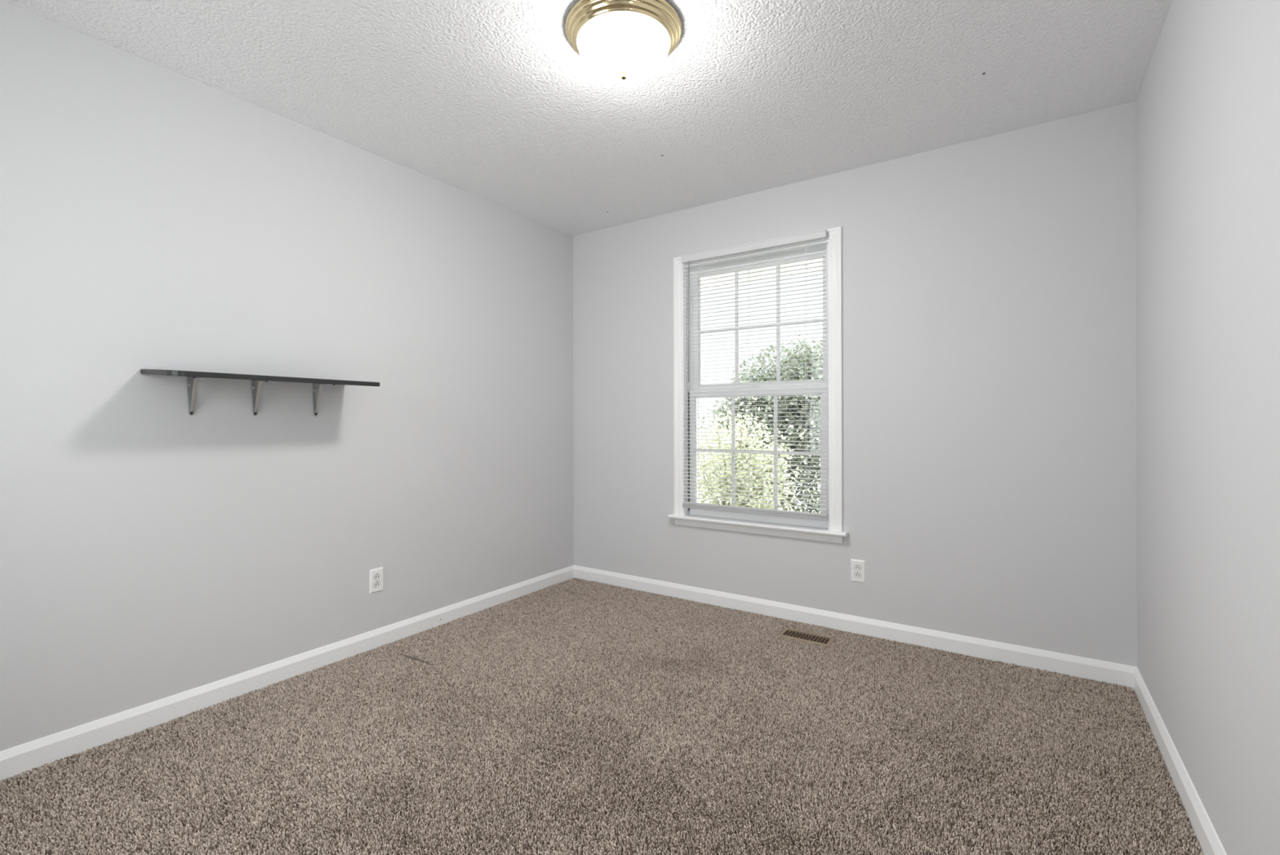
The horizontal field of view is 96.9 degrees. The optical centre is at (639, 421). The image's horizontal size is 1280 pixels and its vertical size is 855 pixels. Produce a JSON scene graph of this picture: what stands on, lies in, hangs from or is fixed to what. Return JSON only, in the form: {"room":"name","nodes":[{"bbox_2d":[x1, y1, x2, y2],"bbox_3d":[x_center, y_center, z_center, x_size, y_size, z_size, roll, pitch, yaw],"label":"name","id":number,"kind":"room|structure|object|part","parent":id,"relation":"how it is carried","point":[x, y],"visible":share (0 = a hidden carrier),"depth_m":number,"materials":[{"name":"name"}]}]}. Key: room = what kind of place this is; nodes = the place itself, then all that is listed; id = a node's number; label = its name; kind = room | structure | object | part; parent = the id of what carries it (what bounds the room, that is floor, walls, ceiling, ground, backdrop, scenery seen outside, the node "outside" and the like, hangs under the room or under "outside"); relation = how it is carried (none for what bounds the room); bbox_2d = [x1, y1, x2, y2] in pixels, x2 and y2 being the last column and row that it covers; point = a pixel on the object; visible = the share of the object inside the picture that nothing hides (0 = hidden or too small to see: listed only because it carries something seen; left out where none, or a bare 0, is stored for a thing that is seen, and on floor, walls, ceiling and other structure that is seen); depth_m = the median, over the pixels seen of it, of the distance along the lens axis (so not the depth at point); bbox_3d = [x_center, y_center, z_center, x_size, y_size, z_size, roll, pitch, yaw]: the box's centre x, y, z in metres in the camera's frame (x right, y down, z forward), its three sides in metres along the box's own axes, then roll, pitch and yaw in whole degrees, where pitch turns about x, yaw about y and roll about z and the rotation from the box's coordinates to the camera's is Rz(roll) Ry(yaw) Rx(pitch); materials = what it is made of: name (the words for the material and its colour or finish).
{"room":"empty bedroom","nodes":[
{"label":"empty bedroom","id":0,"kind":"room"},
{"bbox_2d":[0,0,573,751],"bbox_3d":[-1.707,-0.099,2.365,0.150,2.452,4.500,0,0,34],"label":"wall","id":1,"kind":"structure","parent":0,"point":[153,215],"depth_m":2.29,"materials":[{"name":"paint"}]},
{"bbox_2d":[140,368,379,416],"bbox_3d":[-1.483,-0.107,2.292,0.302,0.169,0.752,0,0,34],"label":"wall shelf","id":2,"kind":"object","parent":1,"relation":"attached to","point":[192,382],"visible":1,"depth_m":2.19,"materials":[{"name":"black laminate"}]},
{"bbox_3d":[-1.673,-0.097,2.149,0.146,0.149,0.027,0,0,34],"label":"bracket plate","id":3,"kind":"part","parent":2,"relation":"part of","materials":[{"name":"silver metal"}]},
{"bbox_3d":[-1.551,-0.097,2.332,0.146,0.149,0.027,0,0,34],"label":"bracket plate","id":4,"kind":"part","parent":2,"relation":"part of","materials":[{"name":"silver metal"}]},
{"bbox_3d":[-1.414,-0.098,2.537,0.146,0.149,0.027,0,0,34],"label":"bracket plate","id":5,"kind":"part","parent":2,"relation":"part of","materials":[{"name":"silver metal"}]},
{"bbox_2d":[0,564,573,781],"bbox_3d":[-1.636,1.081,2.319,0.014,0.093,4.200,0,0,34],"label":"baseboard","id":6,"kind":"structure","parent":1,"relation":"attached to","point":[18,759],"depth_m":2.29,"materials":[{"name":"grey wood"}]},
{"bbox_2d":[369,566,383,593],"bbox_3d":[-1.307,0.790,2.817,0.008,0.116,0.071,0,0,34],"label":"wall outlet","id":7,"kind":"object","parent":1,"relation":"attached to","point":[376,575],"visible":1,"depth_m":2.81,"materials":[{"name":"white plastic"}]},
{"bbox_2d":[373,573,380,579],"bbox_3d":[-1.305,0.770,2.816,0.002,0.028,0.034,0,0,34],"label":"receptacle","id":8,"kind":"object","parent":7,"relation":"attached to","point":[376,575],"depth_m":2.81,"materials":[{"name":"white plastic"}]},
{"bbox_2d":[373,580,380,587],"bbox_3d":[-1.305,0.809,2.815,0.003,0.030,0.037,0,0,34],"label":"receptacle","id":9,"kind":"object","parent":7,"relation":"attached to","point":[376,583],"depth_m":2.82,"materials":[{"name":"white plastic"}]},
{"bbox_2d":[1,0,1172,235],"bbox_3d":[-0.375,-1.388,1.471,3.365,0.120,4.500,0,0,34],"label":"ceiling","id":10,"kind":"structure","parent":0,"point":[492,101],"depth_m":2.20,"materials":[{"name":"white paint"}]},
{"bbox_2d":[564,0,681,84],"bbox_3d":[-0.055,-1.245,1.925,0.394,0.168,0.394,0,0,34],"label":"ceiling lamp","id":11,"kind":"object","parent":10,"relation":"attached to","point":[620,42],"visible":1,"depth_m":1.83,"materials":[{"name":"white glass"}]},
{"bbox_2d":[1,586,1202,854],"bbox_3d":[-0.368,1.174,1.471,3.365,0.100,4.500,0,0,34],"label":"floor","id":12,"kind":"structure","parent":0,"point":[403,655],"depth_m":1.68,"materials":[{"name":"brown carpet"}]},
{"bbox_2d":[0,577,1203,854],"bbox_3d":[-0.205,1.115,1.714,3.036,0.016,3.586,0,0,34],"label":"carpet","id":13,"kind":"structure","parent":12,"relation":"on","point":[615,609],"depth_m":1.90,"materials":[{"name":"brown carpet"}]},
{"bbox_2d":[777,627,836,647],"bbox_3d":[0.858,1.155,2.919,0.268,0.096,0.129,0,0,34],"label":"floor vent","id":14,"kind":"object","parent":12,"relation":"in","point":[826,641],"visible":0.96,"depth_m":2.92,"materials":[{"name":"brown metal"}]},
{"bbox_2d":[573,101,1137,666],"bbox_3d":[0.838,-0.105,3.279,3.065,2.452,0.150,0,0,34],"label":"wall","id":15,"kind":"structure","parent":0,"point":[989,282],"depth_m":2.77,"materials":[{"name":"paint"}]},
{"bbox_2d":[667,226,848,543],"bbox_3d":[0.679,-0.191,3.351,1.084,1.688,0.203,0,0,34],"label":"window","id":16,"kind":"structure","parent":15,"relation":"in","point":[831,530],"depth_m":3.30,"materials":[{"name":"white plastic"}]},
{"bbox_2d":[681,228,827,520],"bbox_3d":[0.631,-0.246,3.277,0.882,1.558,0.041,0,0,34],"label":"window blind","id":17,"kind":"object","parent":16,"relation":"attached to","point":[820,234],"visible":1,"depth_m":3.26,"materials":[{"name":"white plastic"}]},
{"bbox_3d":[0.352,-0.229,3.467,0.006,1.508,0.027,0,0,34],"label":"ladder cord","id":18,"kind":"part","parent":17,"relation":"part of","materials":[{"name":"white fabric"}]},
{"bbox_3d":[0.631,-0.230,3.281,0.006,1.508,0.027,0,0,34],"label":"ladder cord","id":19,"kind":"part","parent":17,"relation":"part of","materials":[{"name":"white fabric"}]},
{"bbox_3d":[0.631,-1.003,3.279,0.882,0.040,0.030,0,0,34],"label":"head rail","id":20,"kind":"part","parent":17,"relation":"part of","materials":[{"name":"white plastic"}]},
{"bbox_3d":[0.634,0.524,3.280,0.880,0.017,0.026,0,0,34],"label":"rail","id":21,"kind":"part","parent":17,"relation":"part of","materials":[{"name":"grey plastic"}]},
{"bbox_3d":[0.909,-0.231,3.095,0.006,1.508,0.027,0,0,34],"label":"ladder cord","id":22,"kind":"part","parent":17,"relation":"part of","materials":[{"name":"white fabric"}]},
{"bbox_3d":[0.660,0.599,3.321,1.084,0.021,0.130,0,0,34],"label":"sill","id":23,"kind":"part","parent":16,"relation":"part of","materials":[{"name":"white wood"}]},
{"bbox_3d":[0.679,0.194,3.352,0.861,0.789,0.030,0,0,34],"label":"sash","id":24,"kind":"part","parent":16,"relation":"part of","materials":[{"name":"white plastic"}]},
{"bbox_3d":[0.700,-0.568,3.387,0.857,0.783,0.030,0,0,34],"label":"sash","id":25,"kind":"part","parent":16,"relation":"part of","materials":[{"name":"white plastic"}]},
{"bbox_2d":[700,257,822,289],"bbox_3d":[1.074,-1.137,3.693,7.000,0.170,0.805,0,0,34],"label":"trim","id":26,"kind":"structure","parent":15,"relation":"attached to","point":[820,264],"depth_m":4.07,"materials":[{"name":"plastic"}]},
{"bbox_2d":[573,564,1136,688],"bbox_3d":[0.796,1.074,3.210,3.065,0.093,0.014,0,0,34],"label":"baseboard","id":27,"kind":"structure","parent":15,"relation":"attached to","point":[1090,668],"depth_m":2.88,"materials":[{"name":"white wood"}]},
{"bbox_2d":[850,559,865,582],"bbox_3d":[1.145,0.787,2.980,0.071,0.116,0.008,0,0,34],"label":"wall outlet","id":28,"kind":"object","parent":15,"relation":"attached to","point":[857,567],"visible":1,"depth_m":2.98,"materials":[{"name":"white plastic"}]},
{"bbox_2d":[853,564,861,570],"bbox_3d":[1.143,0.768,2.978,0.037,0.030,0.003,0,0,34],"label":"receptacle","id":29,"kind":"object","parent":28,"relation":"attached to","point":[856,566],"depth_m":2.98,"materials":[{"name":"white plastic"}]},
{"bbox_2d":[853,571,861,577],"bbox_3d":[1.144,0.807,2.978,0.037,0.029,0.001,0,0,34],"label":"receptacle","id":30,"kind":"object","parent":28,"relation":"attached to","point":[856,574],"depth_m":2.98,"materials":[{"name":"white plastic"}]},
{"bbox_2d":[1135,0,1279,854],"bbox_3d":[0.965,-0.106,0.577,0.150,2.452,4.500,0,0,34],"label":"wall","id":31,"kind":"structure","parent":0,"point":[1207,102],"depth_m":1.41,"materials":[{"name":"paint"}]},
{"bbox_2d":[1133,666,1226,854],"bbox_3d":[0.900,1.074,0.623,0.014,0.093,4.200,0,0,34],"label":"baseboard","id":32,"kind":"structure","parent":31,"relation":"attached to","point":[1210,843],"depth_m":1.69,"materials":[{"name":"white wood"}]},
{"label":"outside","id":33,"kind":"structure","parent":0,"visible":0},
{"bbox_2d":[697,451,820,511],"bbox_3d":[6.516,1.519,12.717,30.000,0.150,21.850,0,0,34],"label":"ground","id":34,"kind":"structure","parent":33,"point":[707,501],"depth_m":11.69,"materials":[{"name":"green plant"}]},
{"bbox_2d":[697,396,817,511],"bbox_3d":[0.923,0.597,5.572,1.576,1.730,1.266,0,0,34],"label":"shrub","id":35,"kind":"object","parent":34,"relation":"on","point":[739,423],"visible":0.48,"depth_m":5.37,"materials":[{"name":"green plant"}]},
{"bbox_3d":[0.913,0.747,5.527,0.940,1.430,0.561,0,0,34],"label":"stem","id":36,"kind":"part","parent":35,"relation":"part of","materials":[{"name":"plant"}]},
{"bbox_2d":[697,331,822,513],"bbox_3d":[1.812,0.118,7.170,2.131,2.710,1.614,0,0,42],"label":"tree","id":37,"kind":"object","parent":34,"relation":"on","point":[801,415],"visible":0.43,"depth_m":6.78,"materials":[{"name":"green plant"}]},
{"bbox_3d":[1.778,0.354,7.124,1.261,2.211,0.803,0,0,34],"label":"stem","id":38,"kind":"part","parent":37,"relation":"part of","materials":[{"name":"plant"}]}
]}

